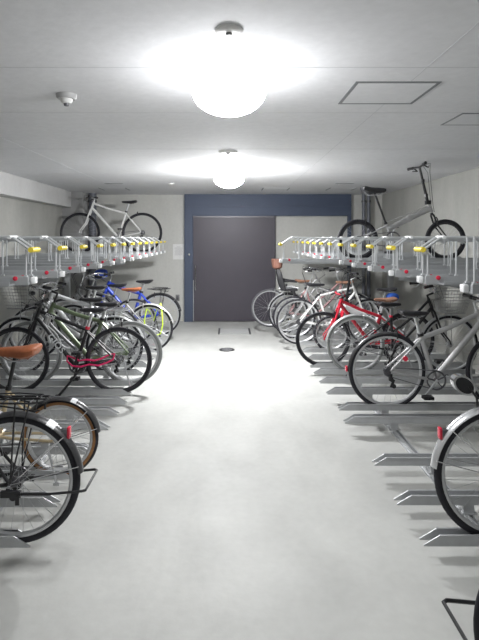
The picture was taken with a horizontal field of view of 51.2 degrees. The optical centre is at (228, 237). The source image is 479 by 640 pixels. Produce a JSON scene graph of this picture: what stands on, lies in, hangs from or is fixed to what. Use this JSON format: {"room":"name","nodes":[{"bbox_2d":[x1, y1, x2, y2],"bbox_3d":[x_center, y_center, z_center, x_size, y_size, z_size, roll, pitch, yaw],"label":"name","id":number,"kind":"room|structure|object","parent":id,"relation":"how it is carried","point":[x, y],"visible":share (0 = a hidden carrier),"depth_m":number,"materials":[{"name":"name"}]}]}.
{"room":"bicycle parking room","nodes":[
{"label":"bicycle parking room","id":0,"kind":"room"},
{"bbox_2d":[0,196,61,346],"bbox_3d":[-3.045,0.375,3.505,0.150,2.390,12.210,0,0,0],"label":"wall","id":1,"kind":"structure","parent":0,"point":[18,217],"depth_m":7.26,"materials":[{"name":"paint"}]},
{"bbox_2d":[0,171,70,206],"bbox_3d":[-2.885,-0.682,3.140,0.170,0.275,11.480,0,0,0],"label":"beam","id":2,"kind":"structure","parent":0,"point":[11,186],"depth_m":7.12,"materials":[{"name":"paint"}]},
{"bbox_2d":[62,192,88,323],"bbox_3d":[-2.785,0.375,9.180,0.370,2.390,0.560,0,0,0],"label":"pillar","id":3,"kind":"structure","parent":0,"point":[78,205],"depth_m":8.90,"materials":[{"name":"concrete"}]},
{"bbox_2d":[0,321,478,639],"bbox_3d":[-0.035,1.620,3.530,6.270,0.100,12.260,0,0,0],"label":"floor","id":4,"kind":"structure","parent":0,"point":[230,496],"depth_m":2.79,"materials":[{"name":"concrete"}]},
{"bbox_2d":[0,360,126,511],"bbox_3d":[-1.340,1.545,5.550,0.060,0.050,6.700,0,0,0],"label":"slide rail","id":5,"kind":"object","parent":4,"relation":"on","point":[77,417],"visible":0.02,"depth_m":3.61,"materials":[{"name":"metal"}]},
{"bbox_2d":[0,528,30,547],"bbox_3d":[-1.826,1.481,2.420,1.750,0.110,0.072,0,0,0],"label":"tray","id":6,"kind":"object","parent":5,"relation":"on","point":[5,541],"visible":0.77,"depth_m":2.39,"materials":[{"name":"metal"}]},
{"bbox_2d":[0,392,97,542],"bbox_3d":[-1.493,0.987,2.443,1.670,0.980,0.513,0,0,-9],"label":"bicycle","id":7,"kind":"object","parent":6,"relation":"on","point":[61,436],"visible":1,"depth_m":2.40,"materials":[{"name":"black paint"}]},
{"bbox_2d":[0,491,59,506],"bbox_3d":[-1.822,1.481,2.780,1.750,0.110,0.072,0,0,0],"label":"tray","id":8,"kind":"object","parent":5,"relation":"on","point":[47,501],"visible":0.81,"depth_m":2.75,"materials":[{"name":"metal"}]},
{"bbox_2d":[0,465,68,487],"bbox_3d":[-1.834,1.481,3.100,1.750,0.110,0.072,0,0,0],"label":"tray","id":9,"kind":"object","parent":5,"relation":"on","point":[37,472],"visible":0.39,"depth_m":3.07,"materials":[{"name":"metal"}]},
{"bbox_2d":[0,343,100,485],"bbox_3d":[-1.502,1.000,3.100,1.413,0.947,0.457,0,0,0],"label":"bicycle","id":10,"kind":"object","parent":9,"relation":"on","point":[25,353],"visible":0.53,"depth_m":3.08,"materials":[{"name":"beige paint"}]},
{"bbox_2d":[2,443,96,462],"bbox_3d":[-1.795,1.481,3.450,1.750,0.110,0.072,0,0,0],"label":"tray","id":11,"kind":"object","parent":5,"relation":"on","point":[83,447],"visible":0.48,"depth_m":3.42,"materials":[{"name":"metal"}]},
{"bbox_2d":[4,420,109,429],"bbox_3d":[-1.806,1.481,3.885,1.750,0.110,0.072,0,0,0],"label":"tray","id":12,"kind":"object","parent":5,"relation":"on","point":[62,423],"visible":0.43,"depth_m":3.86,"materials":[{"name":"metal"}]},
{"bbox_2d":[0,406,118,419],"bbox_3d":[-1.802,1.481,4.200,1.750,0.110,0.072,0,0,0],"label":"tray","id":13,"kind":"object","parent":5,"relation":"on","point":[97,410],"visible":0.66,"depth_m":4.17,"materials":[{"name":"metal"}]},
{"bbox_2d":[0,396,126,403],"bbox_3d":[-1.794,1.481,4.480,1.750,0.110,0.072,0,0,0],"label":"tray","id":14,"kind":"object","parent":5,"relation":"on","point":[85,399],"visible":0.42,"depth_m":4.45,"materials":[{"name":"metal"}]},
{"bbox_2d":[0,387,131,395],"bbox_3d":[-1.805,1.481,4.750,1.750,0.110,0.072,0,0,0],"label":"tray","id":15,"kind":"object","parent":5,"relation":"on","point":[87,391],"visible":0.63,"depth_m":4.72,"materials":[{"name":"metal"}]},
{"bbox_2d":[0,298,151,395],"bbox_3d":[-1.535,1.034,4.750,1.601,0.881,0.515,0,0,0],"label":"bicycle","id":16,"kind":"object","parent":15,"relation":"on","point":[30,332],"visible":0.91,"depth_m":4.74,"materials":[{"name":"black paint"}]},
{"bbox_2d":[0,378,134,386],"bbox_3d":[-1.794,1.481,5.040,1.750,0.110,0.072,0,0,0],"label":"tray","id":17,"kind":"object","parent":5,"relation":"on","point":[52,381],"visible":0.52,"depth_m":5.01,"materials":[{"name":"metal"}]},
{"bbox_2d":[0,286,161,386],"bbox_3d":[-1.493,0.988,5.040,1.644,0.978,0.515,0,0,0],"label":"bicycle","id":18,"kind":"object","parent":17,"relation":"on","point":[129,352],"visible":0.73,"depth_m":5.03,"materials":[{"name":"green paint"}]},
{"bbox_2d":[0,369,143,377],"bbox_3d":[-1.803,1.481,5.420,1.750,0.110,0.072,0,0,0],"label":"tray","id":19,"kind":"object","parent":5,"relation":"on","point":[3,374],"visible":0.49,"depth_m":5.39,"materials":[{"name":"metal"}]},
{"bbox_2d":[0,281,143,372],"bbox_3d":[-1.744,0.986,5.420,1.649,0.984,0.517,0,0,0],"label":"bicycle","id":20,"kind":"object","parent":19,"relation":"on","point":[19,318],"visible":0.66,"depth_m":5.41,"materials":[{"name":"grey paint"}]},
{"bbox_2d":[0,283,37,344],"bbox_3d":[-2.253,0.828,5.420,0.383,0.657,0.301,0,0,0],"label":"basket","id":21,"kind":"object","parent":20,"relation":"on","point":[19,318],"depth_m":5.40,"materials":[{"name":"metal"}]},
{"bbox_2d":[11,354,153,360],"bbox_3d":[-1.795,1.481,6.100,1.750,0.110,0.072,0,0,0],"label":"tray","id":22,"kind":"object","parent":5,"relation":"on","point":[51,356],"visible":0.16,"depth_m":6.07,"materials":[{"name":"metal"}]},
{"bbox_2d":[9,280,137,360],"bbox_3d":[-1.886,0.963,6.100,1.608,1.022,0.515,0,0,0],"label":"bicycle","id":23,"kind":"object","parent":22,"relation":"on","point":[62,314],"visible":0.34,"depth_m":6.08,"materials":[{"name":"silver metal"}]},
{"bbox_2d":[33,342,155,346],"bbox_3d":[-1.813,1.481,6.850,1.750,0.110,0.072,0,0,0],"label":"tray","id":24,"kind":"object","parent":5,"relation":"on","point":[128,344],"visible":0.19,"depth_m":6.82,"materials":[{"name":"metal"}]},
{"bbox_2d":[54,269,155,341],"bbox_3d":[-1.831,0.958,7.050,1.599,1.032,0.515,0,0,0],"label":"bicycle","id":25,"kind":"object","parent":24,"relation":"on","point":[122,285],"visible":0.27,"depth_m":7.04,"materials":[{"name":"grey paint"}]},
{"bbox_2d":[38,347,156,353],"bbox_3d":[-1.803,1.481,6.500,1.750,0.110,0.072,0,0,0],"label":"tray","id":26,"kind":"object","parent":5,"relation":"on","point":[67,349],"visible":0.16,"depth_m":6.47,"materials":[{"name":"metal"}]},
{"bbox_2d":[51,272,173,350],"bbox_3d":[-1.525,0.969,6.500,1.615,1.016,0.500,0,0,0],"label":"bicycle","id":27,"kind":"object","parent":26,"relation":"on","point":[134,311],"visible":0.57,"depth_m":6.49,"materials":[{"name":"silver metal"}]},
{"bbox_2d":[61,331,167,336],"bbox_3d":[-1.798,1.481,7.600,1.750,0.110,0.072,0,0,0],"label":"tray","id":28,"kind":"object","parent":5,"relation":"on","point":[156,332],"visible":0.15,"depth_m":7.57,"materials":[{"name":"metal"}]},
{"bbox_2d":[74,271,180,336],"bbox_3d":[-1.538,0.996,7.600,1.633,0.955,0.515,0,0,0],"label":"bicycle","id":29,"kind":"object","parent":28,"relation":"on","point":[143,282],"visible":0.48,"depth_m":7.58,"materials":[{"name":"blue paint"}]},
{"bbox_2d":[64,263,124,326],"bbox_3d":[-2.245,0.965,8.300,1.030,1.210,0.160,0,0,0],"label":"post","id":30,"kind":"object","parent":4,"relation":"on","point":[67,279],"visible":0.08,"depth_m":8.26,"materials":[{"name":"metal"}]},
{"bbox_3d":[-2.550,0.312,5.694,0.070,0.094,7.212,0,0,0],"label":"beam","id":31,"kind":"structure","parent":30,"relation":"on","visible":0},
{"bbox_2d":[60,194,161,250],"bbox_3d":[-2.005,-0.238,8.500,1.735,0.975,0.534,0,0,0],"label":"bicycle","id":32,"kind":"object","parent":31,"relation":"on","point":[88,215],"visible":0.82,"depth_m":8.49,"materials":[{"name":"white paint"}]},
{"bbox_3d":[-1.760,0.312,5.694,0.070,0.094,7.212,0,0,0],"label":"beam","id":33,"kind":"structure","parent":30,"relation":"on","visible":0},
{"bbox_2d":[0,235,40,285],"bbox_3d":[-1.943,0.125,2.870,1.684,0.280,0.260,0,0,0],"label":"tray","id":34,"kind":"object","parent":33,"relation":"on","point":[25,279],"visible":1,"depth_m":2.83,"materials":[{"name":"metal"}]},
{"bbox_2d":[0,236,67,278],"bbox_3d":[-1.943,0.125,3.357,1.684,0.280,0.260,0,0,0],"label":"tray","id":35,"kind":"object","parent":33,"relation":"on","point":[41,274],"visible":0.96,"depth_m":3.31,"materials":[{"name":"metal"}]},
{"bbox_2d":[0,270,61,278],"bbox_3d":[-1.960,0.242,3.357,1.650,0.045,0.260,0,0,0],"label":"tray","id":36,"kind":"object","parent":35,"relation":"on","point":[41,274],"depth_m":3.31,"materials":[{"name":"metal"}]},
{"bbox_2d":[0,236,87,273],"bbox_3d":[-1.943,0.125,3.844,1.684,0.280,0.260,0,0,0],"label":"tray","id":37,"kind":"object","parent":33,"relation":"on","point":[79,268],"visible":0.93,"depth_m":3.80,"materials":[{"name":"metal"}]},
{"bbox_2d":[0,266,82,273],"bbox_3d":[-1.960,0.242,3.844,1.650,0.045,0.260,0,0,0],"label":"tray","id":38,"kind":"object","parent":37,"relation":"on","point":[68,269],"depth_m":3.79,"materials":[{"name":"metal"}]},
{"bbox_2d":[0,236,102,268],"bbox_3d":[-1.943,0.125,4.331,1.684,0.280,0.260,0,0,0],"label":"tray","id":39,"kind":"object","parent":33,"relation":"on","point":[95,265],"visible":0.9,"depth_m":4.29,"materials":[{"name":"metal"}]},
{"bbox_2d":[0,263,98,268],"bbox_3d":[-1.960,0.242,4.331,1.650,0.045,0.260,0,0,0],"label":"tray","id":40,"kind":"object","parent":39,"relation":"on","point":[88,265],"depth_m":4.28,"materials":[{"name":"metal"}]},
{"bbox_2d":[0,236,115,265],"bbox_3d":[-1.943,0.125,4.818,1.684,0.280,0.260,0,0,0],"label":"tray","id":41,"kind":"object","parent":33,"relation":"on","point":[110,262],"visible":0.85,"depth_m":4.77,"materials":[{"name":"metal"}]},
{"bbox_2d":[0,261,110,265],"bbox_3d":[-1.960,0.242,4.818,1.650,0.045,0.260,0,0,0],"label":"tray","id":42,"kind":"object","parent":41,"relation":"on","point":[104,263],"depth_m":4.77,"materials":[{"name":"metal"}]},
{"bbox_2d":[0,237,125,262],"bbox_3d":[-1.943,0.125,5.305,1.684,0.280,0.260,0,0,0],"label":"tray","id":43,"kind":"object","parent":33,"relation":"on","point":[120,260],"visible":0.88,"depth_m":5.26,"materials":[{"name":"metal"}]},
{"bbox_2d":[0,259,121,262],"bbox_3d":[-1.960,0.242,5.305,1.650,0.045,0.260,0,0,0],"label":"tray","id":44,"kind":"object","parent":43,"relation":"on","point":[116,260],"depth_m":5.25,"materials":[{"name":"metal"}]},
{"bbox_2d":[0,237,134,260],"bbox_3d":[-1.943,0.125,5.792,1.684,0.280,0.260,0,0,0],"label":"tray","id":45,"kind":"object","parent":33,"relation":"on","point":[129,258],"visible":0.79,"depth_m":5.74,"materials":[{"name":"metal"}]},
{"bbox_2d":[0,257,130,260],"bbox_3d":[-1.960,0.242,5.792,1.650,0.045,0.260,0,0,0],"label":"tray","id":46,"kind":"object","parent":45,"relation":"on","point":[126,258],"depth_m":5.74,"materials":[{"name":"metal"}]},
{"bbox_2d":[5,237,141,258],"bbox_3d":[-1.943,0.125,6.279,1.684,0.280,0.260,0,0,0],"label":"tray","id":47,"kind":"object","parent":33,"relation":"on","point":[136,256],"visible":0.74,"depth_m":6.24,"materials":[{"name":"metal"}]},
{"bbox_2d":[5,255,138,258],"bbox_3d":[-1.960,0.242,6.279,1.650,0.045,0.260,0,0,0],"label":"tray","id":48,"kind":"object","parent":47,"relation":"on","point":[135,256],"depth_m":6.23,"materials":[{"name":"metal"}]},
{"bbox_2d":[22,237,147,257],"bbox_3d":[-1.943,0.125,6.766,1.684,0.280,0.260,0,0,0],"label":"tray","id":49,"kind":"object","parent":33,"relation":"on","point":[143,255],"visible":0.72,"depth_m":6.72,"materials":[{"name":"metal"}]},
{"bbox_2d":[22,254,145,257],"bbox_3d":[-1.960,0.242,6.766,1.650,0.045,0.260,0,0,0],"label":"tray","id":50,"kind":"object","parent":49,"relation":"on","point":[142,255],"depth_m":6.72,"materials":[{"name":"metal"}]},
{"bbox_2d":[36,237,153,255],"bbox_3d":[-1.943,0.125,7.253,1.684,0.280,0.260,0,0,0],"label":"tray","id":51,"kind":"object","parent":33,"relation":"on","point":[149,253],"visible":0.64,"depth_m":7.21,"materials":[{"name":"metal"}]},
{"bbox_2d":[36,253,150,255],"bbox_3d":[-1.960,0.242,7.253,1.650,0.045,0.260,0,0,0],"label":"tray","id":52,"kind":"object","parent":51,"relation":"on","point":[149,254],"depth_m":7.20,"materials":[{"name":"metal"}]},
{"bbox_2d":[338,264,393,324],"bbox_3d":[2.245,0.965,8.300,1.030,1.210,0.160,0,0,0],"label":"post","id":53,"kind":"object","parent":4,"relation":"on","point":[390,279],"visible":0.02,"depth_m":8.26,"materials":[{"name":"metal"}]},
{"bbox_3d":[1.760,0.312,5.694,0.070,0.094,7.212,0,0,0],"label":"beam","id":54,"kind":"structure","parent":53,"relation":"on","visible":0},
{"bbox_2d":[301,239,410,255],"bbox_3d":[1.943,0.125,7.610,1.684,0.280,0.260,0,0,0],"label":"tray","id":55,"kind":"object","parent":54,"relation":"on","point":[304,253],"visible":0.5,"depth_m":7.64,"materials":[{"name":"metal"}]},
{"bbox_2d":[303,252,410,255],"bbox_3d":[1.960,0.242,7.610,1.650,0.045,0.260,0,0,0],"label":"tray","id":56,"kind":"object","parent":55,"relation":"on","point":[304,253],"depth_m":7.64,"materials":[{"name":"metal"}]},
{"bbox_2d":[278,237,440,263],"bbox_3d":[1.368,0.125,5.270,1.684,0.280,0.260,0,0,0],"label":"tray","id":57,"kind":"object","parent":54,"relation":"on","point":[299,260],"visible":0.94,"depth_m":5.22,"materials":[{"name":"metal"}]},
{"bbox_2d":[282,259,440,263],"bbox_3d":[1.385,0.242,5.270,1.650,0.045,0.260,0,0,0],"label":"tray","id":58,"kind":"object","parent":57,"relation":"on","point":[292,261],"depth_m":5.22,"materials":[{"name":"metal"}]},
{"bbox_2d":[306,239,426,256],"bbox_3d":[1.943,0.125,7.090,1.684,0.280,0.260,0,0,0],"label":"tray","id":59,"kind":"object","parent":54,"relation":"on","point":[309,254],"visible":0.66,"depth_m":7.05,"materials":[{"name":"metal"}]},
{"bbox_2d":[308,253,426,256],"bbox_3d":[1.960,0.242,7.090,1.650,0.045,0.260,0,0,0],"label":"tray","id":60,"kind":"object","parent":59,"relation":"on","point":[309,254],"depth_m":7.05,"materials":[{"name":"metal"}]},
{"bbox_2d":[312,237,430,257],"bbox_3d":[1.943,0.125,6.570,1.684,0.280,0.260,0,0,0],"label":"tray","id":61,"kind":"object","parent":54,"relation":"on","point":[318,240],"visible":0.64,"depth_m":6.53,"materials":[{"name":"metal"}]},
{"bbox_2d":[315,255,430,257],"bbox_3d":[1.960,0.242,6.570,1.650,0.045,0.260,0,0,0],"label":"tray","id":62,"kind":"object","parent":61,"relation":"on","point":[316,256],"depth_m":6.52,"materials":[{"name":"metal"}]},
{"bbox_2d":[319,237,460,258],"bbox_3d":[1.943,0.125,6.050,1.684,0.280,0.260,0,0,0],"label":"tray","id":63,"kind":"object","parent":54,"relation":"on","point":[326,240],"visible":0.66,"depth_m":6.00,"materials":[{"name":"metal"}]},
{"bbox_2d":[322,256,460,258],"bbox_3d":[1.960,0.242,6.050,1.650,0.045,0.260,0,0,0],"label":"tray","id":64,"kind":"object","parent":63,"relation":"on","point":[323,257],"depth_m":6.00,"materials":[{"name":"metal"}]},
{"bbox_2d":[328,237,477,259],"bbox_3d":[1.943,0.125,5.530,1.684,0.280,0.260,0,0,0],"label":"tray","id":65,"kind":"object","parent":54,"relation":"on","point":[335,240],"visible":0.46,"depth_m":5.49,"materials":[{"name":"metal"}]},
{"bbox_2d":[337,161,465,257],"bbox_3d":[1.926,-0.285,5.580,1.437,1.070,0.515,0,0,0],"label":"bicycle","id":66,"kind":"object","parent":65,"relation":"on","point":[366,190],"visible":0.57,"depth_m":5.57,"materials":[{"name":"silver metal"}]},
{"bbox_2d":[338,236,477,264],"bbox_3d":[1.943,0.125,5.010,1.684,0.280,0.260,0,0,0],"label":"tray","id":67,"kind":"object","parent":54,"relation":"on","point":[344,261],"visible":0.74,"depth_m":4.96,"materials":[{"name":"metal"}]},
{"bbox_2d":[342,260,477,264],"bbox_3d":[1.960,0.242,5.010,1.650,0.045,0.260,0,0,0],"label":"tray","id":68,"kind":"object","parent":67,"relation":"on","point":[344,262],"depth_m":4.96,"materials":[{"name":"metal"}]},
{"bbox_2d":[350,236,478,267],"bbox_3d":[1.943,0.125,4.490,1.684,0.280,0.260,0,0,0],"label":"tray","id":69,"kind":"object","parent":54,"relation":"on","point":[355,264],"visible":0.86,"depth_m":4.45,"materials":[{"name":"metal"}]},
{"bbox_2d":[354,262,478,267],"bbox_3d":[1.960,0.242,4.490,1.650,0.045,0.260,0,0,0],"label":"tray","id":70,"kind":"object","parent":69,"relation":"on","point":[356,264],"depth_m":4.44,"materials":[{"name":"metal"}]},
{"bbox_2d":[366,236,478,272],"bbox_3d":[1.943,0.125,3.970,1.684,0.280,0.260,0,0,0],"label":"tray","id":71,"kind":"object","parent":54,"relation":"on","point":[374,268],"visible":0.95,"depth_m":3.93,"materials":[{"name":"metal"}]},
{"bbox_2d":[370,265,478,272],"bbox_3d":[1.960,0.242,3.970,1.650,0.045,0.260,0,0,0],"label":"tray","id":72,"kind":"object","parent":71,"relation":"on","point":[374,268],"depth_m":3.92,"materials":[{"name":"metal"}]},
{"bbox_2d":[386,236,478,277],"bbox_3d":[1.943,0.125,3.450,1.684,0.280,0.260,0,0,0],"label":"tray","id":73,"kind":"object","parent":54,"relation":"on","point":[411,273],"visible":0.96,"depth_m":3.40,"materials":[{"name":"metal"}]},
{"bbox_2d":[391,269,478,277],"bbox_3d":[1.960,0.242,3.450,1.650,0.045,0.260,0,0,0],"label":"tray","id":74,"kind":"object","parent":73,"relation":"on","point":[411,273],"depth_m":3.40,"materials":[{"name":"metal"}]},
{"bbox_2d":[414,235,478,284],"bbox_3d":[1.943,0.125,2.930,1.684,0.280,0.260,0,0,0],"label":"tray","id":75,"kind":"object","parent":54,"relation":"on","point":[450,279],"visible":1,"depth_m":2.89,"materials":[{"name":"metal"}]},
{"bbox_2d":[419,275,478,284],"bbox_3d":[1.960,0.242,2.930,1.650,0.045,0.260,0,0,0],"label":"tray","id":76,"kind":"object","parent":75,"relation":"on","point":[426,279],"depth_m":2.88,"materials":[{"name":"metal"}]},
{"bbox_2d":[305,328,478,524],"bbox_3d":[1.340,1.545,5.550,0.060,0.050,6.700,0,0,0],"label":"slide rail","id":77,"kind":"object","parent":4,"relation":"on","point":[399,436],"visible":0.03,"depth_m":3.68,"materials":[{"name":"metal"}]},
{"bbox_2d":[285,324,371,328],"bbox_3d":[1.811,1.481,8.300,1.750,0.110,0.072,0,0,0],"label":"tray","id":78,"kind":"object","parent":77,"relation":"on","point":[289,325],"visible":0.2,"depth_m":8.27,"materials":[{"name":"metal"}]},
{"bbox_2d":[251,267,345,326],"bbox_3d":[1.181,0.987,8.300,1.629,0.976,0.500,0,0,0],"label":"bicycle","id":79,"kind":"object","parent":78,"relation":"on","point":[317,269],"visible":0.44,"depth_m":8.29,"materials":[{"name":"silver metal"}]},
{"bbox_2d":[289,329,393,334],"bbox_3d":[1.807,1.481,7.780,1.750,0.110,0.072,0,0,0],"label":"tray","id":80,"kind":"object","parent":77,"relation":"on","point":[339,331],"visible":0.24,"depth_m":7.75,"materials":[{"name":"metal"}]},
{"bbox_2d":[267,259,373,332],"bbox_3d":[1.427,0.901,7.800,1.634,1.152,0.512,0,0,9],"label":"bicycle","id":81,"kind":"object","parent":80,"relation":"on","point":[276,265],"visible":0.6,"depth_m":7.76,"materials":[{"name":"white paint"},{"name":"rubber"},{"name":"black plastic"}]},
{"bbox_2d":[341,268,366,302],"bbox_3d":[1.923,0.814,7.780,0.383,0.685,0.301,0,0,0],"label":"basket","id":82,"kind":"object","parent":81,"relation":"on","point":[350,293],"depth_m":7.76,"materials":[{"name":"metal"}]},
{"bbox_2d":[293,335,412,339],"bbox_3d":[1.813,1.481,7.350,1.750,0.110,0.072,0,0,0],"label":"tray","id":83,"kind":"object","parent":77,"relation":"on","point":[301,336],"visible":0.28,"depth_m":7.32,"materials":[{"name":"metal"}]},
{"bbox_2d":[273,266,380,337],"bbox_3d":[1.442,0.949,7.350,1.591,1.051,0.572,0,0,0],"label":"bicycle","id":84,"kind":"object","parent":83,"relation":"on","point":[342,283],"visible":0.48,"depth_m":7.34,"materials":[{"name":"silver metal"}]},
{"bbox_2d":[300,340,419,346],"bbox_3d":[1.812,1.481,6.950,1.750,0.110,0.072,0,0,0],"label":"tray","id":85,"kind":"object","parent":77,"relation":"on","point":[312,342],"visible":0.16,"depth_m":6.92,"materials":[{"name":"metal"}]},
{"bbox_2d":[276,274,389,343],"bbox_3d":[1.461,0.996,6.950,1.610,0.956,0.515,0,0,0],"label":"bicycle","id":86,"kind":"object","parent":85,"relation":"on","point":[312,285],"visible":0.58,"depth_m":6.94,"materials":[{"name":"white paint"}]},
{"bbox_2d":[302,347,435,353],"bbox_3d":[1.802,1.481,6.500,1.750,0.110,0.072,0,0,0],"label":"tray","id":87,"kind":"object","parent":77,"relation":"on","point":[309,349],"visible":0.38,"depth_m":6.47,"materials":[{"name":"metal"}]},
{"bbox_2d":[313,270,418,347],"bbox_3d":[1.793,0.951,6.500,1.398,1.054,0.515,0,0,0],"label":"bicycle","id":88,"kind":"object","parent":87,"relation":"on","point":[349,309],"visible":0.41,"depth_m":6.49,"materials":[{"name":"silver metal"}]},
{"bbox_2d":[308,354,448,360],"bbox_3d":[1.818,1.481,6.100,1.750,0.110,0.072,0,0,0],"label":"tray","id":89,"kind":"object","parent":77,"relation":"on","point":[313,356],"visible":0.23,"depth_m":6.07,"materials":[{"name":"metal"}]},
{"bbox_2d":[310,361,463,367],"bbox_3d":[1.805,1.481,5.740,1.750,0.110,0.072,0,0,0],"label":"tray","id":90,"kind":"object","parent":77,"relation":"on","point":[322,364],"visible":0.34,"depth_m":5.71,"materials":[{"name":"metal"}]},
{"bbox_2d":[296,290,434,367],"bbox_3d":[1.563,1.044,5.740,1.590,0.862,0.515,0,0,0],"label":"bicycle","id":91,"kind":"object","parent":90,"relation":"on","point":[335,316],"visible":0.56,"depth_m":5.73,"materials":[{"name":"red paint"}]},
{"bbox_2d":[313,368,475,375],"bbox_3d":[1.801,1.481,5.460,1.750,0.110,0.072,0,0,0],"label":"tray","id":92,"kind":"object","parent":77,"relation":"on","point":[450,371],"visible":0.58,"depth_m":5.43,"materials":[{"name":"metal"}]},
{"bbox_2d":[326,282,477,368],"bbox_3d":[1.886,0.982,5.460,1.665,0.984,0.481,0,0,0],"label":"bicycle","id":93,"kind":"object","parent":92,"relation":"on","point":[437,318],"visible":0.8,"depth_m":5.45,"materials":[{"name":"black paint"}]},
{"bbox_2d":[434,288,470,344],"bbox_3d":[2.421,0.854,5.460,0.383,0.595,0.301,0,0,0],"label":"basket","id":94,"kind":"object","parent":93,"relation":"on","point":[447,316],"depth_m":5.45,"materials":[{"name":"metal"}]},
{"bbox_2d":[319,376,478,386],"bbox_3d":[1.802,1.481,5.120,1.750,0.110,0.072,0,0,0],"label":"tray","id":95,"kind":"object","parent":77,"relation":"on","point":[360,380],"visible":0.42,"depth_m":5.09,"materials":[{"name":"metal"}]},
{"bbox_2d":[326,387,478,399],"bbox_3d":[1.805,1.481,4.760,1.750,0.110,0.072,0,0,0],"label":"tray","id":96,"kind":"object","parent":77,"relation":"on","point":[336,390],"visible":0.7,"depth_m":4.73,"materials":[{"name":"metal"}]},
{"bbox_2d":[338,402,478,413],"bbox_3d":[1.819,1.481,4.320,1.750,0.110,0.072,0,0,0],"label":"tray","id":97,"kind":"object","parent":77,"relation":"on","point":[348,406],"visible":0.78,"depth_m":4.29,"materials":[{"name":"metal"}]},
{"bbox_2d":[345,293,478,403],"bbox_3d":[1.858,0.988,4.320,1.701,0.978,0.515,0,0,0],"label":"bicycle","id":98,"kind":"object","parent":97,"relation":"on","point":[434,375],"visible":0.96,"depth_m":4.30,"materials":[{"name":"silver metal"}]},
{"bbox_2d":[343,414,478,429],"bbox_3d":[1.799,1.481,4.020,1.750,0.110,0.072,0,0,0],"label":"tray","id":99,"kind":"object","parent":77,"relation":"on","point":[393,420],"visible":0.87,"depth_m":3.99,"materials":[{"name":"metal"}]},
{"bbox_2d":[372,453,478,473],"bbox_3d":[1.821,1.481,3.280,1.750,0.110,0.072,0,0,0],"label":"tray","id":100,"kind":"object","parent":77,"relation":"on","point":[387,459],"visible":0.7,"depth_m":3.25,"materials":[{"name":"metal"}]},
{"bbox_2d":[394,489,478,514],"bbox_3d":[1.808,1.481,2.800,1.750,0.110,0.072,0,0,0],"label":"tray","id":101,"kind":"object","parent":77,"relation":"on","point":[412,496],"visible":0.93,"depth_m":2.77,"materials":[{"name":"metal"}]},
{"bbox_2d":[420,527,478,545],"bbox_3d":[1.812,1.481,2.430,1.750,0.110,0.072,0,0,0],"label":"tray","id":102,"kind":"object","parent":77,"relation":"on","point":[440,536],"visible":1,"depth_m":2.40,"materials":[{"name":"metal"}]},
{"bbox_2d":[430,407,478,533],"bbox_3d":[1.819,0.988,2.440,1.668,0.979,0.500,0,0,0],"label":"bicycle","id":103,"kind":"object","parent":102,"relation":"on","point":[447,436],"visible":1,"depth_m":2.43,"materials":[{"name":"silver metal"}]},
{"bbox_2d":[450,373,478,406],"bbox_3d":[1.157,0.753,2.460,0.144,0.176,0.042,0,0,-13],"label":"mirror","id":104,"kind":"object","parent":103,"relation":"attached to","point":[459,382],"visible":0.99,"depth_m":2.45,"materials":[{"name":"black metal"}]},
{"bbox_2d":[441,590,478,639],"bbox_3d":[1.515,0.987,1.522,1.675,0.980,0.513,0,0,9],"label":"bicycle","id":105,"kind":"object","parent":4,"relation":"on","point":[446,600],"visible":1,"depth_m":1.50,"materials":[{"name":"black paint"}]},
{"bbox_2d":[0,0,478,194],"bbox_3d":[-0.035,-0.870,3.530,6.270,0.100,12.260,0,0,0],"label":"ceiling","id":106,"kind":"structure","parent":0,"point":[144,130],"depth_m":2.78,"materials":[{"name":"paint"}]},
{"bbox_2d":[192,62,265,116],"bbox_3d":[0.000,-0.710,2.450,0.360,0.220,0.360,0,0,0],"label":"ceiling lamp","id":107,"kind":"object","parent":106,"relation":"attached to","point":[225,89],"visible":1,"depth_m":2.33,"materials":[{"name":"glass"}]},
{"bbox_2d":[214,168,243,187],"bbox_3d":[0.000,-0.710,6.000,0.360,0.220,0.360,0,0,0],"label":"ceiling lamp","id":108,"kind":"object","parent":106,"relation":"attached to","point":[226,177],"visible":1,"depth_m":5.87,"materials":[{"name":"glass"}]},
{"bbox_2d":[0,67,478,67],"bbox_3d":[0.050,-0.820,2.402,5.700,0.002,0.004,0,0,0],"label":"trim","id":109,"kind":"structure","parent":106,"relation":"attached to","point":[0,67],"depth_m":2.40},
{"bbox_2d":[338,82,440,103],"bbox_3d":[0.890,-0.818,2.835,0.450,0.004,0.430,0,0,0],"label":"ceiling hatch","id":110,"kind":"object","parent":106,"relation":"attached to","point":[360,92],"visible":1,"depth_m":2.81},
{"bbox_2d":[97,195,381,320],"bbox_3d":[-0.035,0.375,9.535,5.870,2.390,0.150,0,0,0],"label":"wall","id":111,"kind":"structure","parent":0,"point":[165,271],"depth_m":9.46,"materials":[{"name":"paint"}]},
{"bbox_2d":[184,216,275,321],"bbox_3d":[0.018,0.578,9.388,1.705,1.985,0.136,0,0,0],"label":"sliding door","id":112,"kind":"structure","parent":111,"relation":"in","point":[227,259],"depth_m":9.38,"materials":[{"name":"paint"}]},
{"bbox_2d":[184,194,351,215],"bbox_3d":[0.728,-0.618,9.402,3.125,0.405,0.115,0,0,0],"label":"lintel","id":113,"kind":"object","parent":111,"relation":"attached to","point":[194,204],"visible":0.93,"depth_m":9.36,"materials":[{"name":"paint"}]},
{"bbox_2d":[382,167,478,372],"bbox_3d":[2.975,0.375,3.505,0.150,2.390,12.210,0,0,0],"label":"wall","id":114,"kind":"structure","parent":0,"point":[456,196],"depth_m":6.86,"materials":[{"name":"paint"}]},
{"bbox_3d":[2.550,0.312,5.694,0.070,0.094,7.212,0,0,0],"label":"beam","id":115,"kind":"structure","parent":0,"visible":0},
{"bbox_2d":[460,237,478,293],"bbox_3d":[1.960,0.125,2.410,1.680,0.280,0.260,0,0,0],"label":"tray","id":116,"kind":"object","parent":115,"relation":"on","point":[467,287],"visible":1,"depth_m":2.37,"materials":[{"name":"metal"}]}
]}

